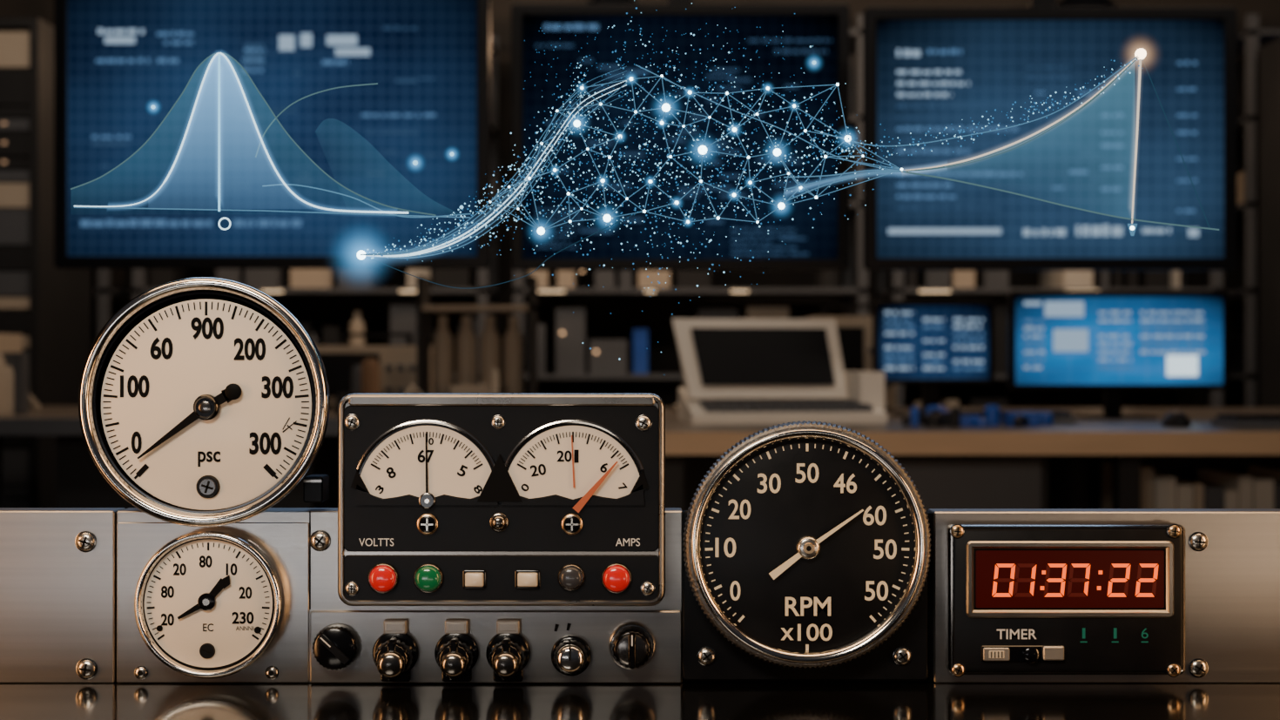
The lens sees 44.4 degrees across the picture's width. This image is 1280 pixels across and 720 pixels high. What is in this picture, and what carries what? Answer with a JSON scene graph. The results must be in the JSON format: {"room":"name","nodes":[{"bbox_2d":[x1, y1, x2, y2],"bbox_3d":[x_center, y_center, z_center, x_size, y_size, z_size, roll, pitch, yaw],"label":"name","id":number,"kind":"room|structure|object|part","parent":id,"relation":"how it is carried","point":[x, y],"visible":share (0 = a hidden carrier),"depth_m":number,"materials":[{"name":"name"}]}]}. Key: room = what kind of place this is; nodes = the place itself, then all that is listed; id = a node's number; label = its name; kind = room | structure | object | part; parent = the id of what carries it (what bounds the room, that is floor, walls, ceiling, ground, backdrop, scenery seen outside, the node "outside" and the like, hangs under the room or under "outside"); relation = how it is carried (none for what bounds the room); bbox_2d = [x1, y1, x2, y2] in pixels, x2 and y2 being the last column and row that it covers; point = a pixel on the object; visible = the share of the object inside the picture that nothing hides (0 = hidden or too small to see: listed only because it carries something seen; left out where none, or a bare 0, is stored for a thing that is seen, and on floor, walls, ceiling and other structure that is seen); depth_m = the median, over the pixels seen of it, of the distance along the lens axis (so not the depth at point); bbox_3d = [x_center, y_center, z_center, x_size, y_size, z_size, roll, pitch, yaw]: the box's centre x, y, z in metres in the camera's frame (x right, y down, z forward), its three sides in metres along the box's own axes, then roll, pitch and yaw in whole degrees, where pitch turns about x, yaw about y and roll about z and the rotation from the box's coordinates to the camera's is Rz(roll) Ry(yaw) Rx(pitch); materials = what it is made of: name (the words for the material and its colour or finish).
{"room":"control room","nodes":[
{"label":"control room","id":0,"kind":"room"},
{"bbox_2d":[0,0,1279,407],"bbox_3d":[0.000,-0.514,6.750,8.000,2.900,0.100,0,0,0],"label":"wall","id":1,"kind":"structure","parent":0,"point":[626,315],"depth_m":6.70,"materials":[{"name":"paint"}]},
{"bbox_3d":[0.000,-2.014,4.250,8.000,0.100,4.900,0,0,0],"label":"ceiling","id":2,"kind":"structure","parent":0,"visible":0},
{"bbox_2d":[53,0,490,269],"bbox_3d":[-0.940,-1.099,4.051,1.111,1.730,0.102,0,0,0],"label":"wall monitor","id":3,"kind":"object","parent":2,"relation":"hanging from","point":[115,60],"visible":0.98,"depth_m":4.00,"materials":[{"name":"black"}]},
{"bbox_2d":[584,0,639,3],"bbox_3d":[-0.100,-1.589,5.650,0.280,0.750,0.280,0,0,0],"label":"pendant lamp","id":4,"kind":"object","parent":2,"relation":"hanging from","point":[588,1],"visible":0.14,"depth_m":5.55,"materials":[{"name":"black"}]},
{"bbox_2d":[511,0,849,270],"bbox_3d":[0.107,-1.101,4.203,0.897,1.726,0.106,0,0,0],"label":"wall monitor","id":5,"kind":"object","parent":2,"relation":"hanging from","point":[823,27],"visible":0.91,"depth_m":4.15,"materials":[{"name":"black"}]},
{"bbox_2d":[862,0,1237,270],"bbox_3d":[1.036,-1.096,4.000,0.939,1.737,0.101,0,0,0],"label":"wall monitor","id":6,"kind":"object","parent":2,"relation":"hanging from","point":[925,68],"visible":0.96,"depth_m":3.95,"materials":[{"name":"black"}]},
{"bbox_2d":[1056,0,1117,6],"bbox_3d":[1.600,-1.589,5.650,0.280,0.750,0.280,0,0,0],"label":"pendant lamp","id":7,"kind":"object","parent":2,"relation":"hanging from","point":[1062,3],"visible":0.24,"depth_m":5.55,"materials":[{"name":"black"}]},
{"bbox_3d":[0.000,0.986,2.500,8.000,0.100,8.400,0,0,0],"label":"floor","id":8,"kind":"structure","parent":0,"visible":0},
{"bbox_2d":[0,18,94,507],"bbox_3d":[-2.350,-0.129,5.750,0.500,2.130,0.560,0,0,0],"label":"shelving unit","id":9,"kind":"object","parent":8,"relation":"on","point":[51,307],"visible":0.56,"depth_m":5.48,"materials":[{"name":"black metal"}]},
{"bbox_2d":[94,269,132,334],"bbox_3d":[-2.850,-0.214,6.402,1.500,2.300,0.475,0,0,0],"label":"storage shelf","id":10,"kind":"object","parent":8,"relation":"on","point":[104,293],"visible":0.02,"depth_m":6.18,"materials":[{"name":"black metal"}]},
{"bbox_2d":[0,405,337,508],"bbox_3d":[-1.925,0.546,4.765,3.350,0.780,1.170,0,0,0],"label":"workbench","id":11,"kind":"object","parent":8,"relation":"on","point":[79,482],"visible":0.06,"depth_m":4.30,"materials":[{"name":"brown wood"}]},
{"bbox_2d":[0,333,21,352],"bbox_3d":[-2.250,0.014,4.990,0.420,0.282,0.370,0,0,0],"label":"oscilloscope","id":12,"kind":"object","parent":11,"relation":"on","point":[9,342],"visible":0.12,"depth_m":5.08,"materials":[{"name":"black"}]},
{"bbox_2d":[0,352,40,415],"bbox_3d":[-2.570,0.052,4.524,1.652,0.205,0.446,0,0,0],"label":"clutter","id":13,"kind":"object","parent":11,"relation":"on","point":[15,396],"visible":1,"depth_m":4.47,"materials":[{"name":"grey plastic"}]},
{"bbox_2d":[316,332,432,409],"bbox_3d":[-0.850,0.034,5.040,0.360,0.242,0.320,0,0,0],"label":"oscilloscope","id":14,"kind":"object","parent":11,"relation":"on","point":[397,364],"visible":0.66,"depth_m":4.90,"materials":[{"name":"black"}]},
{"bbox_2d":[336,358,502,415],"bbox_3d":[-0.677,0.076,4.390,0.710,0.158,0.222,0,0,0],"label":"clutter","id":15,"kind":"object","parent":11,"relation":"on","point":[366,376],"visible":0.2,"depth_m":4.36,"materials":[{"name":"grey plastic"}]},
{"bbox_2d":[416,276,537,392],"bbox_3d":[-0.480,-0.045,4.650,0.340,0.400,0.180,0,0,0],"label":"rack","id":16,"kind":"object","parent":11,"relation":"on","point":[442,339],"visible":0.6,"depth_m":4.62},
{"bbox_2d":[132,35,498,384],"bbox_3d":[-1.300,-0.214,6.402,1.400,2.300,0.475,0,0,0],"label":"storage shelf","id":17,"kind":"object","parent":8,"relation":"on","point":[276,283],"visible":0.14,"depth_m":6.26,"materials":[{"name":"black metal"}]},
{"bbox_2d":[0,619,1279,719],"bbox_3d":[0.000,0.542,0.900,2.200,0.788,0.760,0,0,0],"label":"table","id":18,"kind":"object","parent":8,"relation":"on","point":[685,700],"depth_m":0.86,"materials":[{"name":"black paint"}]},
{"bbox_3d":[-0.173,0.164,0.891,0.026,0.026,0.011,0,0,0],"label":"control knob","id":19,"kind":"part","parent":18,"relation":"part of","materials":[{"name":"black plastic"}]},
{"bbox_3d":[-0.140,0.166,0.885,0.026,0.035,0.024,0,0,0],"label":"control knob","id":20,"kind":"part","parent":18,"relation":"part of","materials":[{"name":"black metal"}]},
{"bbox_3d":[-0.105,0.166,0.885,0.025,0.035,0.024,0,0,0],"label":"control knob","id":21,"kind":"part","parent":18,"relation":"part of","materials":[{"name":"black metal"}]},
{"bbox_3d":[-0.075,0.166,0.885,0.025,0.035,0.024,0,0,0],"label":"control knob","id":22,"kind":"part","parent":18,"relation":"part of","materials":[{"name":"black metal"}]},
{"bbox_3d":[-0.039,0.165,0.889,0.023,0.030,0.017,0,0,0],"label":"control knob","id":23,"kind":"part","parent":18,"relation":"part of","materials":[{"name":"metal"}]},
{"bbox_3d":[-0.004,0.163,0.887,0.027,0.027,0.019,0,0,0],"label":"control knob","id":24,"kind":"part","parent":18,"relation":"part of","materials":[{"name":"black plastic"}]},
{"bbox_2d":[0,507,1279,683],"bbox_3d":[0.013,0.136,0.908,0.880,0.099,0.023,0,0,0],"label":"panel","id":25,"kind":"object","parent":18,"relation":"on","point":[70,576],"visible":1,"depth_m":0.90,"materials":[{"name":"silver metal"}]},
{"bbox_3d":[-0.365,0.136,0.910,0.126,0.099,0.020,0,0,0],"label":"plate","id":26,"kind":"part","parent":25,"relation":"part of","materials":[{"name":"metal"}]},
{"bbox_2d":[78,276,330,526],"bbox_3d":[-0.245,0.024,0.896,0.140,0.140,0.042,0,0,0],"label":"pressure gauge","id":27,"kind":"object","parent":25,"relation":"attached to","point":[204,401],"visible":1,"depth_m":0.88,"materials":[{"name":"silver metal"}]},
{"bbox_2d":[134,531,282,678],"bbox_3d":[-0.244,0.138,0.891,0.084,0.084,0.015,0,0,0],"label":"gauge","id":28,"kind":"object","parent":25,"relation":"attached to","point":[208,604],"visible":1,"depth_m":0.89,"materials":[{"name":"silver metal"}]},
{"bbox_3d":[-0.245,0.139,0.899,0.110,0.092,0.001,0,0,0],"label":"plate","id":29,"kind":"part","parent":25,"relation":"part of","materials":[{"name":"metal"}]},
{"bbox_3d":[-0.138,0.136,0.910,0.325,0.099,0.020,0,0,0],"label":"plate","id":30,"kind":"part","parent":25,"relation":"part of","materials":[{"name":"metal"}]},
{"bbox_2d":[337,392,665,606],"bbox_3d":[-0.078,0.079,0.897,0.184,0.120,0.043,0,0,0],"label":"meter","id":31,"kind":"object","parent":25,"relation":"attached to","point":[445,499],"visible":1,"depth_m":0.88,"materials":[{"name":"metal"}]},
{"bbox_3d":[-0.078,0.023,0.881,0.172,0.006,0.003,0,0,0],"label":"trim","id":32,"kind":"part","parent":31,"relation":"part of","materials":[{"name":"metal"}]},
{"bbox_2d":[682,420,931,680],"bbox_3d":[0.094,0.109,0.888,0.140,0.149,0.023,0,0,0],"label":"tachometer","id":33,"kind":"object","parent":25,"relation":"attached to","point":[806,549],"visible":1,"depth_m":0.88,"materials":[{"name":"black paint"}]},
{"bbox_3d":[0.094,0.135,0.897,0.140,0.097,0.005,0,0,0],"label":"mounting plate","id":34,"kind":"part","parent":33,"relation":"part of","materials":[{"name":"black paint"}]},
{"bbox_2d":[945,523,1185,677],"bbox_3d":[0.243,0.136,0.892,0.135,0.087,0.016,0,0,0],"label":"timer","id":35,"kind":"object","parent":25,"relation":"attached to","point":[1021,598],"visible":1,"depth_m":0.89,"materials":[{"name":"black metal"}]},
{"bbox_3d":[0.311,0.137,0.910,0.284,0.098,0.020,0,0,0],"label":"plate","id":36,"kind":"part","parent":25,"relation":"part of","materials":[{"name":"metal"}]},
{"bbox_2d":[70,2,1219,375],"bbox_3d":[0.003,-0.115,0.935,0.686,0.249,0.016,0,0,0],"label":"data hologram","id":37,"kind":"object","parent":18,"relation":"on","point":[1140,54],"visible":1,"depth_m":0.94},
{"bbox_2d":[512,13,868,392],"bbox_3d":[0.200,-0.214,6.402,1.400,2.300,0.475,0,0,0],"label":"storage shelf","id":38,"kind":"object","parent":8,"relation":"on","point":[571,328],"visible":0.15,"depth_m":6.23,"materials":[{"name":"black metal"}]},
{"bbox_2d":[665,407,1279,510],"bbox_3d":[1.810,0.549,4.425,3.580,0.774,1.850,0,0,0],"label":"workbench","id":39,"kind":"object","parent":8,"relation":"on","point":[1087,463],"visible":0.34,"depth_m":3.63,"materials":[{"name":"brown wood"}]},
{"bbox_2d":[672,403,678,411],"bbox_3d":[0.297,0.073,4.665,0.398,0.175,0.433,0,0,0],"label":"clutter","id":40,"kind":"object","parent":39,"relation":"on","point":[675,408],"visible":0.02,"depth_m":4.77,"materials":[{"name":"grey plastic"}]},
{"bbox_2d":[672,318,887,424],"bbox_3d":[0.351,0.026,4.133,0.530,0.270,0.380,0,0,-7],"label":"laptop","id":41,"kind":"object","parent":39,"relation":"on","point":[735,371],"visible":1,"depth_m":4.11,"materials":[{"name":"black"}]},
{"bbox_2d":[805,303,896,410],"bbox_3d":[0.680,-0.010,5.090,0.260,0.342,0.320,0,0,0],"label":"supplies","id":42,"kind":"object","parent":39,"relation":"on","point":[854,333],"visible":0.34,"depth_m":4.95,"materials":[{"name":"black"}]},
{"bbox_2d":[872,300,994,417],"bbox_3d":[0.845,-0.005,4.550,0.345,0.333,0.150,0,0,0],"label":"desktop monitor","id":43,"kind":"object","parent":39,"relation":"on","point":[929,344],"visible":0.92,"depth_m":4.50,"materials":[{"name":"black"}]},
{"bbox_3d":[1.810,0.574,4.465,3.520,0.724,1.730,0,0,0],"label":"bench frame","id":44,"kind":"part","parent":39,"relation":"part of","materials":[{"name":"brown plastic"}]},
{"bbox_2d":[901,404,1053,427],"bbox_3d":[0.823,0.136,3.819,0.394,0.050,0.182,0,0,0],"label":"tray","id":45,"kind":"object","parent":39,"relation":"on","point":[935,416],"visible":1,"depth_m":3.79,"materials":[{"name":"blue plastic"}]},
{"bbox_2d":[908,410,1076,424],"bbox_3d":[0.900,0.147,4.050,0.420,0.028,0.140,0,0,6],"label":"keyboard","id":46,"kind":"object","parent":39,"relation":"on","point":[1061,417],"visible":0.28,"depth_m":3.97,"materials":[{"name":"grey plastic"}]},
{"bbox_2d":[1007,290,1229,419],"bbox_3d":[1.316,-0.014,4.348,0.602,0.352,0.143,0,0,0],"label":"desktop monitor","id":47,"kind":"object","parent":39,"relation":"on","point":[1112,342],"visible":1,"depth_m":4.30,"materials":[{"name":"black"}]},
{"bbox_2d":[1161,411,1191,427],"bbox_3d":[1.300,0.143,3.800,0.064,0.036,0.110,0,0,0],"label":"computer mouse","id":48,"kind":"object","parent":39,"relation":"on","point":[1173,419],"visible":1,"depth_m":3.77,"materials":[{"name":"black plastic"}]},
{"bbox_2d":[1211,413,1279,427],"bbox_3d":[1.620,0.147,3.800,0.420,0.028,0.140,0,0,-3],"label":"keyboard","id":49,"kind":"object","parent":39,"relation":"on","point":[1252,420],"visible":1,"depth_m":3.73,"materials":[{"name":"grey plastic"}]},
{"bbox_2d":[875,270,1223,407],"bbox_3d":[1.650,-0.214,6.402,1.300,2.300,0.475,0,0,0],"label":"storage shelf","id":50,"kind":"object","parent":8,"relation":"on","point":[905,284],"visible":0.09,"depth_m":6.24,"materials":[{"name":"black metal"}]},
{"bbox_2d":[1206,13,1279,407],"bbox_3d":[3.050,-0.214,6.402,1.300,2.300,0.475,0,0,0],"label":"storage shelf","id":51,"kind":"object","parent":8,"relation":"on","point":[1242,349],"visible":0.17,"depth_m":6.19,"materials":[{"name":"black metal"}]},
{"bbox_2d":[1255,37,1279,407],"bbox_3d":[2.620,-0.129,5.750,0.500,2.130,0.560,0,0,0],"label":"equipment rack","id":52,"kind":"object","parent":8,"relation":"on","point":[1268,56],"visible":0.7,"depth_m":5.91,"materials":[{"name":"black metal"}]}
]}

